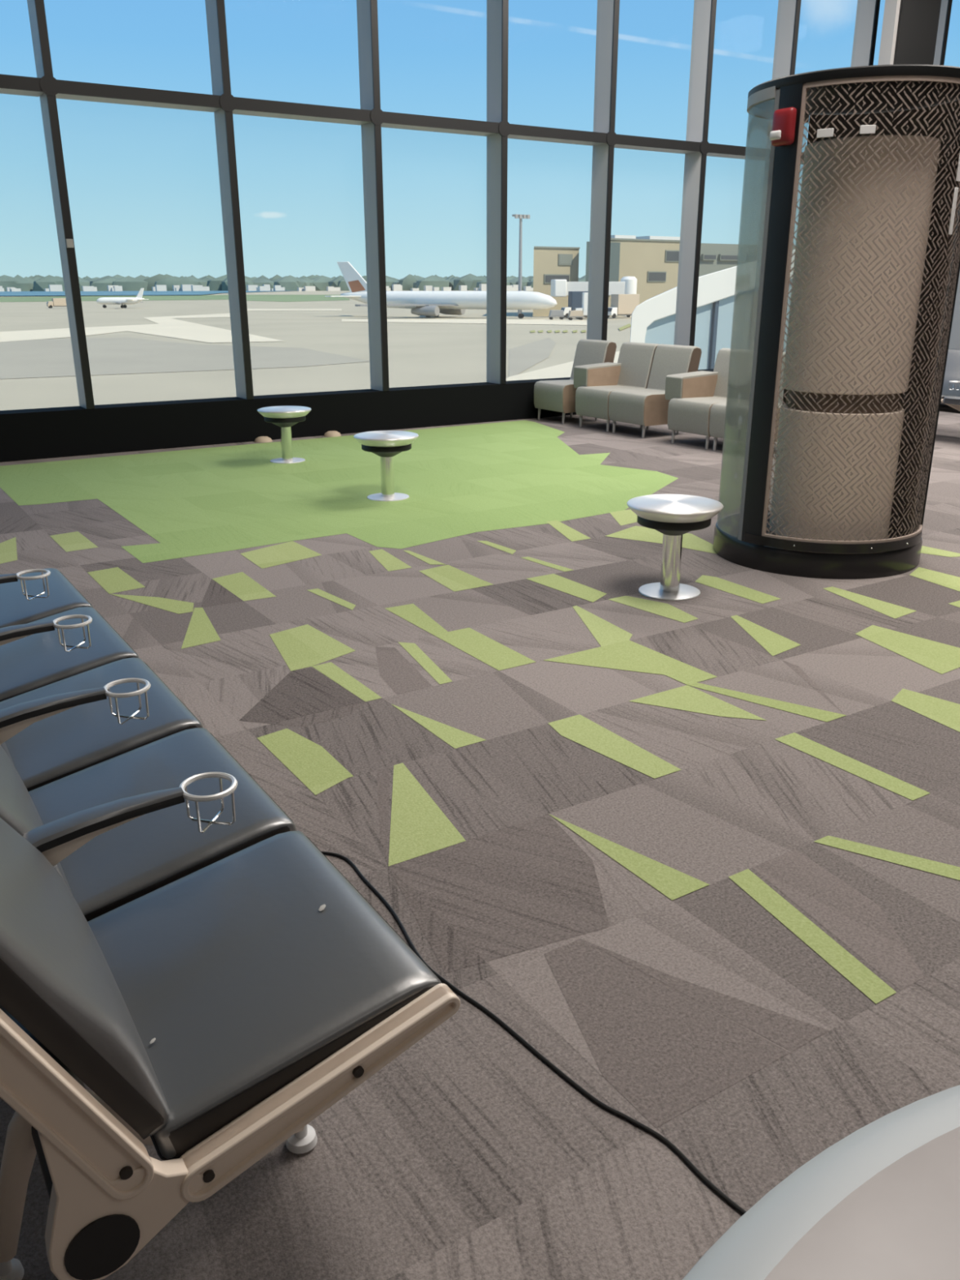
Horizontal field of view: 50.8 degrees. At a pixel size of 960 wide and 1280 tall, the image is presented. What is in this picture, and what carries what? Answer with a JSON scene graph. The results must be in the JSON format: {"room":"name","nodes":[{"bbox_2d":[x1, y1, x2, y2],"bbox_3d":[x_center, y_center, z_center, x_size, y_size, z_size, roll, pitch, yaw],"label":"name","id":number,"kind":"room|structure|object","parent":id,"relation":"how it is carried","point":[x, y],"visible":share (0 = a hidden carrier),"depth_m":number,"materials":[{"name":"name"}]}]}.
{"room":"airport terminal","nodes":[
{"label":"airport terminal","id":0,"kind":"room"},
{"bbox_2d":[0,74,43,97],"bbox_3d":[-4.700,-4.937,8.891,1.576,0.110,0.332,-12,23,-31],"label":"trim","id":1,"kind":"structure","parent":0,"point":[9,84],"depth_m":9.08,"materials":[{"name":"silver metal"}]},
{"bbox_2d":[55,79,222,112],"bbox_3d":[-3.297,-5.234,9.737,1.586,0.110,0.332,-12,23,-31],"label":"trim","id":2,"kind":"structure","parent":0,"point":[68,90],"depth_m":9.64,"materials":[{"name":"silver metal"}]},
{"bbox_2d":[232,97,372,124],"bbox_3d":[-1.894,-5.532,10.582,1.576,0.110,0.332,-12,23,-31],"label":"trim","id":3,"kind":"structure","parent":0,"point":[244,106],"depth_m":10.49,"materials":[{"name":"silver metal"}]},
{"bbox_2d":[0,368,713,462],"bbox_3d":[0.410,-3.087,13.000,29.000,0.455,0.340,-12,23,-31],"label":"wall","id":4,"kind":"structure","parent":0,"point":[25,434],"depth_m":10.99,"materials":[{"name":"black"}]},
{"bbox_2d":[26,0,94,408],"bbox_3d":[-3.999,-5.217,9.264,0.170,6.045,0.338,-12,23,-31],"label":"trim","id":5,"kind":"structure","parent":4,"relation":"on","point":[49,85],"depth_m":9.54,"materials":[{"name":"silver metal"}]},
{"bbox_2d":[66,239,74,248],"bbox_3d":[-3.904,-3.774,9.614,0.064,0.080,0.016,-12,23,-31],"label":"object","id":6,"kind":"structure","parent":5,"relation":"attached to","point":[69,242],"depth_m":9.61,"materials":[{"name":"silver metal"}]},
{"bbox_2d":[204,0,253,399],"bbox_3d":[-2.592,-5.516,10.112,0.170,6.045,0.338,-12,23,-31],"label":"trim","id":7,"kind":"structure","parent":4,"relation":"on","point":[215,9],"depth_m":10.37,"materials":[{"name":"silver metal"}]},
{"bbox_2d":[356,0,389,391],"bbox_3d":[-1.193,-5.813,10.955,0.170,6.045,0.338,-12,23,-31],"label":"window mullion","id":8,"kind":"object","parent":4,"relation":"on","point":[366,10],"depth_m":11.19,"materials":[{"name":"silver metal"}]},
{"bbox_2d":[486,0,511,384],"bbox_3d":[0.197,-6.108,11.793,0.170,6.045,0.338,-12,23,-31],"label":"window mullion","id":9,"kind":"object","parent":4,"relation":"on","point":[497,11],"depth_m":12.01,"materials":[{"name":"silver metal"}]},
{"bbox_2d":[586,0,619,340],"bbox_3d":[1.545,-6.394,12.606,0.170,6.045,0.338,-12,23,-31],"label":"trim","id":10,"kind":"structure","parent":4,"relation":"on","point":[607,11],"depth_m":12.71,"materials":[{"name":"silver metal"}]},
{"bbox_2d":[673,0,716,346],"bbox_3d":[2.877,-6.677,13.408,0.170,6.045,0.338,-12,23,-31],"label":"window mullion","id":11,"kind":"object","parent":4,"relation":"on","point":[704,11],"depth_m":13.50,"materials":[{"name":"silver metal"}]},
{"bbox_2d":[749,0,800,350],"bbox_3d":[4.175,-6.952,14.190,0.170,6.045,0.338,-12,23,-31],"label":"trim","id":12,"kind":"structure","parent":4,"relation":"on","point":[788,11],"depth_m":13.82,"materials":[{"name":"silver metal"}]},
{"bbox_2d":[850,0,879,66],"bbox_3d":[5.531,-7.240,15.008,0.170,6.045,0.338,-12,23,-31],"label":"trim","id":13,"kind":"structure","parent":4,"relation":"on","point":[867,11],"depth_m":14.46,"materials":[{"name":"silver metal"}]},
{"bbox_2d":[933,0,952,65],"bbox_3d":[6.905,-7.532,15.836,0.170,6.045,0.338,-12,23,-31],"label":"trim","id":14,"kind":"structure","parent":4,"relation":"on","point":[946,5],"depth_m":15.16,"materials":[{"name":"silver metal"}]},
{"bbox_2d":[948,271,959,349],"bbox_3d":[8.295,-7.827,16.674,0.170,6.045,0.338,-12,23,-31],"label":"trim","id":15,"kind":"structure","parent":4,"relation":"on","point":[954,340],"depth_m":17.51,"materials":[{"name":"silver metal"}]},
{"bbox_2d":[381,111,500,136],"bbox_3d":[-0.499,-5.828,11.423,1.566,0.110,0.332,-12,23,-31],"label":"trim","id":16,"kind":"structure","parent":0,"point":[392,120],"depth_m":11.32,"materials":[{"name":"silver metal"}]},
{"bbox_2d":[0,411,959,1279],"bbox_3d":[5.485,-0.263,5.574,29.000,0.002,19.110,-12,23,-31],"label":"floor","id":17,"kind":"structure","parent":0,"point":[700,855],"depth_m":3.39,"materials":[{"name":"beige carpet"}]},
{"bbox_2d":[0,568,460,1279],"bbox_3d":[-1.258,0.226,2.798,0.828,0.934,3.289,-12,23,-31],"label":"bench","id":18,"kind":"object","parent":17,"relation":"on","point":[173,947],"visible":1,"depth_m":1.74,"materials":[{"name":"black leather"}]},
{"bbox_2d":[0,742,14,765],"bbox_3d":[-1.433,0.073,2.621,0.288,0.526,0.611,-12,23,-31],"label":"cushion","id":19,"kind":"object","parent":18,"relation":"on","point":[8,747],"depth_m":2.68,"materials":[{"name":"grey leather"}]},
{"bbox_2d":[19,572,49,600],"bbox_3d":[-1.600,-0.194,3.631,0.080,0.086,0.081,-12,23,-31],"label":"wire basket","id":20,"kind":"object","parent":18,"relation":"on","point":[28,578],"depth_m":3.62,"materials":[{"name":"silver metal"}]},
{"bbox_2d":[0,745,72,894],"bbox_3d":[-1.086,0.252,2.108,0.288,0.526,0.611,-12,23,-31],"label":"cushion","id":21,"kind":"object","parent":18,"relation":"on","point":[20,808],"depth_m":2.03,"materials":[{"name":"grey leather"}]},
{"bbox_2d":[0,568,92,628],"bbox_3d":[-1.820,-0.120,3.913,0.505,0.143,0.615,-12,23,-31],"label":"seat cushion","id":22,"kind":"object","parent":18,"relation":"on","point":[15,608],"depth_m":3.83,"materials":[{"name":"grey leather"}]},
{"bbox_2d":[0,606,138,700],"bbox_3d":[-1.472,0.059,3.400,0.505,0.143,0.615,-12,23,-31],"label":"seat cushion","id":23,"kind":"object","parent":18,"relation":"on","point":[34,661],"depth_m":3.29,"materials":[{"name":"grey leather"}]},
{"bbox_2d":[56,618,91,652],"bbox_3d":[-1.253,-0.016,3.117,0.080,0.086,0.081,-12,23,-31],"label":"wire basket","id":24,"kind":"object","parent":18,"relation":"on","point":[83,624],"depth_m":3.10,"materials":[{"name":"silver metal"}]},
{"bbox_2d":[0,817,169,1136],"bbox_3d":[-0.739,0.430,1.596,0.288,0.526,0.607,-12,23,-31],"label":"cushion","id":25,"kind":"object","parent":18,"relation":"on","point":[60,979],"depth_m":1.45,"materials":[{"name":"grey leather"}]},
{"bbox_2d":[0,657,203,788],"bbox_3d":[-1.125,0.237,2.887,0.505,0.143,0.615,-12,23,-31],"label":"seat cushion","id":26,"kind":"object","parent":18,"relation":"on","point":[70,741],"depth_m":2.76,"materials":[{"name":"grey leather"}]},
{"bbox_2d":[107,682,149,724],"bbox_3d":[-0.906,0.163,2.604,0.080,0.086,0.081,-12,23,-31],"label":"wire basket","id":27,"kind":"object","parent":18,"relation":"on","point":[146,688],"depth_m":2.59,"materials":[{"name":"silver metal"}]},
{"bbox_2d":[28,728,296,915],"bbox_3d":[-0.778,0.416,2.374,0.505,0.143,0.615,-12,23,-31],"label":"seat cushion","id":28,"kind":"object","parent":18,"relation":"on","point":[140,856],"depth_m":2.26,"materials":[{"name":"grey leather"}]},
{"bbox_2d":[184,777,235,833],"bbox_3d":[-0.558,0.342,2.091,0.080,0.086,0.081,-12,23,-31],"label":"wire basket","id":29,"kind":"object","parent":18,"relation":"on","point":[231,790],"depth_m":2.08,"materials":[{"name":"silver metal"}]},
{"bbox_2d":[87,831,440,1159],"bbox_3d":[-0.431,0.594,1.862,0.505,0.143,0.611,-12,23,-31],"label":"seat cushion","id":30,"kind":"object","parent":18,"relation":"on","point":[241,976],"depth_m":1.75,"materials":[{"name":"grey leather"}]},
{"bbox_2d":[254,435,272,442],"bbox_3d":[-2.384,-2.212,11.112,0.200,0.055,0.200,-12,23,-31],"label":"cap","id":31,"kind":"object","parent":17,"relation":"on","point":[264,438],"visible":1,"depth_m":11.05,"materials":[{"name":"beige"}]},
{"bbox_2d":[257,405,311,463],"bbox_3d":[-1.881,-1.992,9.795,0.514,0.506,0.514,-12,23,-31],"label":"pedestal table","id":32,"kind":"object","parent":17,"relation":"on","point":[283,416],"visible":1,"depth_m":9.68,"materials":[{"name":"white metal"}]},
{"bbox_2d":[324,431,341,436],"bbox_3d":[-1.685,-2.360,11.534,0.200,0.055,0.200,-12,23,-31],"label":"cap","id":33,"kind":"object","parent":17,"relation":"on","point":[329,433],"visible":1,"depth_m":11.47,"materials":[{"name":"beige"}]},
{"bbox_2d":[353,430,418,501],"bbox_3d":[-0.741,-1.391,8.069,0.514,0.506,0.514,-12,23,-31],"label":"pedestal table","id":34,"kind":"object","parent":17,"relation":"on","point":[386,444],"visible":1,"depth_m":7.96,"materials":[{"name":"white metal"}]},
{"bbox_2d":[321,851,746,1214],"bbox_3d":[0.065,0.913,2.221,0.327,0.010,2.343,-15,24,-37],"label":"power cord","id":35,"kind":"object","parent":17,"relation":"on","point":[508,1028],"visible":0.8,"depth_m":2.18,"materials":[{"name":"black plastic"}]},
{"bbox_2d":[533,338,616,423],"bbox_3d":[1.196,-3.272,12.746,0.832,0.971,0.619,-12,23,-31],"label":"lounge seat","id":36,"kind":"object","parent":17,"relation":"on","point":[559,396],"visible":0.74,"depth_m":12.60,"materials":[{"name":"brown"}]},
{"bbox_2d":[573,342,702,438],"bbox_3d":[1.784,-2.969,11.876,0.832,0.971,1.403,-12,23,-31],"label":"lounge seat","id":37,"kind":"object","parent":17,"relation":"on","point":[631,390],"visible":0.91,"depth_m":11.76,"materials":[{"name":"brown"}]},
{"bbox_2d":[626,493,723,600],"bbox_3d":[1.052,-0.508,5.529,0.514,0.506,0.514,-12,23,-31],"label":"pedestal table","id":38,"kind":"object","parent":17,"relation":"on","point":[673,515],"visible":1,"depth_m":5.45,"materials":[{"name":"silver metal"}]},
{"bbox_2d":[664,347,785,450],"bbox_3d":[2.656,-2.521,10.587,0.832,0.971,1.403,-12,23,-31],"label":"lounge seat","id":39,"kind":"object","parent":17,"relation":"on","point":[715,403],"visible":0.56,"depth_m":10.69,"materials":[{"name":"brown"}]},
{"bbox_2d":[682,1084,959,1279],"bbox_3d":[0.629,1.029,0.382,1.370,1.004,1.370,-12,23,-31],"label":"round table","id":40,"kind":"object","parent":17,"relation":"on","point":[882,1202],"visible":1,"depth_m":0.69,"materials":[{"name":"plastic"}]},
{"bbox_2d":[712,64,959,579],"bbox_3d":[2.121,-1.801,6.000,1.250,2.636,1.250,6,20,18],"label":"kiosk","id":41,"kind":"object","parent":17,"relation":"on","point":[876,268],"visible":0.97,"depth_m":5.68,"materials":[{"name":"black"}]},
{"bbox_2d":[769,106,796,146],"bbox_3d":[1.584,-2.687,5.290,0.072,0.176,0.132,-13,23,-33],"label":"fire alarm strobe","id":42,"kind":"object","parent":41,"relation":"attached to","point":[784,123],"visible":1,"depth_m":5.26,"materials":[{"name":"red plastic"}]},
{"bbox_2d":[939,348,959,413],"bbox_3d":[5.460,-2.567,10.759,0.828,0.934,3.289,-12,23,-31],"label":"bench","id":43,"kind":"object","parent":17,"relation":"on","point":[950,397],"visible":0.07,"depth_m":11.25,"materials":[{"name":"grey leather"}]},
{"bbox_2d":[942,349,959,396],"bbox_3d":[5.287,-2.975,11.315,0.288,0.526,0.611,-12,23,-31],"label":"cushion","id":44,"kind":"object","parent":43,"relation":"on","point":[952,372],"depth_m":11.27,"materials":[{"name":"grey leather"}]},
{"bbox_2d":[942,395,959,402],"bbox_3d":[5.327,-2.502,10.697,0.505,0.143,0.615,-12,23,-31],"label":"seat cushion","id":45,"kind":"object","parent":43,"relation":"on","point":[945,398],"depth_m":10.73,"materials":[{"name":"grey leather"}]},
{"bbox_2d":[948,382,959,390],"bbox_3d":[5.107,-2.735,10.872,0.080,0.086,0.081,-12,23,-31],"label":"wire basket","id":46,"kind":"object","parent":43,"relation":"on","point":[949,382],"depth_m":10.86,"materials":[{"name":"silver metal"}]},
{"bbox_2d":[507,124,608,146],"bbox_3d":[0.870,-6.119,12.248,1.516,0.110,0.332,-12,23,-31],"label":"trim","id":47,"kind":"structure","parent":0,"point":[517,131],"depth_m":12.15,"materials":[{"name":"silver metal"}]},
{"bbox_2d":[613,133,701,154],"bbox_3d":[2.210,-6.404,13.056,1.496,0.110,0.332,-12,23,-31],"label":"trim","id":48,"kind":"structure","parent":0,"point":[624,141],"depth_m":12.97,"materials":[{"name":"silver metal"}]},
{"bbox_2d":[706,142,770,160],"bbox_3d":[3.524,-6.683,13.848,1.456,0.110,0.332,-12,23,-31],"label":"trim","id":49,"kind":"structure","parent":0,"point":[715,149],"depth_m":13.72,"materials":[{"name":"silver metal"}]},
{"bbox_2d":[800,151,804,164],"bbox_3d":[4.851,-6.964,14.648,1.526,0.110,0.332,-12,23,-31],"label":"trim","id":50,"kind":"structure","parent":0,"point":[802,156],"depth_m":14.30,"materials":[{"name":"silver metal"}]},
{"bbox_2d":[877,0,941,65],"bbox_3d":[6.024,-6.914,14.762,0.900,6.500,0.280,-12,23,-31],"label":"column","id":51,"kind":"structure","parent":0,"point":[909,28],"depth_m":14.04,"materials":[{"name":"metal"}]},
{"label":"outside","id":52,"kind":"structure","parent":0,"visible":0},
{"bbox_2d":[0,290,631,410],"bbox_3d":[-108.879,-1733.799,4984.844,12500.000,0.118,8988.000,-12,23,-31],"label":"ground","id":53,"kind":"structure","parent":52,"point":[168,347],"depth_m":116.69,"materials":[{"name":"concrete"}]},
{"bbox_2d":[46,297,66,307],"bbox_3d":[-144.470,-115.734,346.998,8.020,3.200,2.400,-12,23,-31],"label":"truck","id":54,"kind":"object","parent":53,"relation":"on","point":[56,302],"visible":0.66,"depth_m":345.65,"materials":[{"name":"beige metal"}]},
{"bbox_2d":[96,288,148,307],"bbox_3d":[-122.857,-116.885,345.329,17.167,6.400,18.860,2,19,5],"label":"airliner","id":55,"kind":"object","parent":53,"relation":"on","point":[104,300],"visible":1,"depth_m":344.72,"materials":[{"name":"white metal"}]},
{"bbox_2d":[0,284,533,291],"bbox_3d":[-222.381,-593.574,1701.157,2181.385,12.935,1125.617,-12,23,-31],"label":"houses","id":56,"kind":"structure","parent":53,"relation":"on","point":[394,286],"depth_m":1973.58,"materials":[{"name":"grey"}]},
{"bbox_2d":[0,273,585,291],"bbox_3d":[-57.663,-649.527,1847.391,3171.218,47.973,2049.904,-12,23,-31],"label":"tree line","id":57,"kind":"object","parent":53,"relation":"on","point":[37,282],"visible":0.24,"depth_m":2141.26,"materials":[{"name":"green plant"}]},
{"bbox_2d":[324,262,556,318],"bbox_3d":[-8.805,-80.040,230.288,58.475,12.300,31.980,11,22,28],"label":"airliner","id":58,"kind":"object","parent":53,"relation":"on","point":[427,304],"visible":0.95,"depth_m":228.29,"materials":[{"name":"white metal"}]},
{"bbox_2d":[511,213,529,317],"bbox_3d":[9.178,-84.206,228.021,4.000,21.800,1.300,-12,23,-31],"label":"mast","id":59,"kind":"object","parent":53,"relation":"on","point":[520,217],"visible":0.91,"depth_m":226.46,"materials":[{"name":"grey metal"}]},
{"bbox_2d":[548,310,564,319],"bbox_3d":[16.159,-68.814,213.787,3.200,1.900,1.600,-2,19,-5],"label":"cart","id":60,"kind":"object","parent":53,"relation":"on","point":[552,313],"visible":1,"depth_m":213.05,"materials":[{"name":"grey metal"}]},
{"bbox_2d":[560,291,587,317],"bbox_3d":[21.412,-75.199,226.431,6.520,5.600,2.400,-6,20,-17],"label":"truck","id":61,"kind":"object","parent":53,"relation":"on","point":[575,298],"visible":0.5,"depth_m":225.19,"materials":[{"name":"blue"}]},
{"bbox_2d":[567,310,583,319],"bbox_3d":[19.947,-67.662,210.468,3.200,1.900,1.600,-3,19,-8],"label":"cart","id":62,"kind":"object","parent":53,"relation":"on","point":[572,313],"visible":1,"depth_m":209.75,"materials":[{"name":"grey metal"}]},
{"bbox_2d":[573,292,587,319],"bbox_3d":[23.730,-72.076,217.780,7.020,5.400,2.400,-1,19,-2],"label":"truck","id":63,"kind":"object","parent":53,"relation":"on","point":[584,295],"visible":0.23,"depth_m":216.83,"materials":[{"name":"white metal"}]},
{"bbox_2d":[550,275,636,316],"bbox_3d":[26.504,-79.572,234.072,20.100,8.900,3.800,-4,20,-10],"label":"bridge","id":64,"kind":"structure","parent":53,"relation":"on","point":[627,285],"depth_m":231.83,"materials":[{"name":"white metal"}]},
{"bbox_2d":[607,293,639,318],"bbox_3d":[31.656,-74.546,225.417,8.520,5.000,2.400,-14,24,-35],"label":"truck","id":65,"kind":"object","parent":53,"relation":"on","point":[621,304],"visible":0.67,"depth_m":224.20,"materials":[{"name":"beige metal"}]},
{"bbox_2d":[533,235,795,316],"bbox_3d":[52.191,-100.079,277.231,113.980,19.173,37.500,-12,23,-31],"label":"terminal building","id":66,"kind":"structure","parent":53,"relation":"on","point":[653,260],"depth_m":252.33,"materials":[{"name":"concrete"},{"name":"glass"}]},
{"bbox_2d":[630,249,795,369],"bbox_3d":[10.098,-10.814,37.748,14.629,8.692,3.200,-12,23,-31],"label":"covered walkway","id":67,"kind":"structure","parent":53,"relation":"on","point":[725,297],"depth_m":34.36,"materials":[{"name":"white"}]},
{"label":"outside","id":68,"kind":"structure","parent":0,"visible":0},
{"bbox_2d":[0,290,287,296],"bbox_3d":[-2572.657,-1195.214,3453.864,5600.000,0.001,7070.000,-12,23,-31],"label":"sea","id":69,"kind":"structure","parent":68,"point":[123,292],"depth_m":1199.53,"materials":[{"name":"blue liquid"}]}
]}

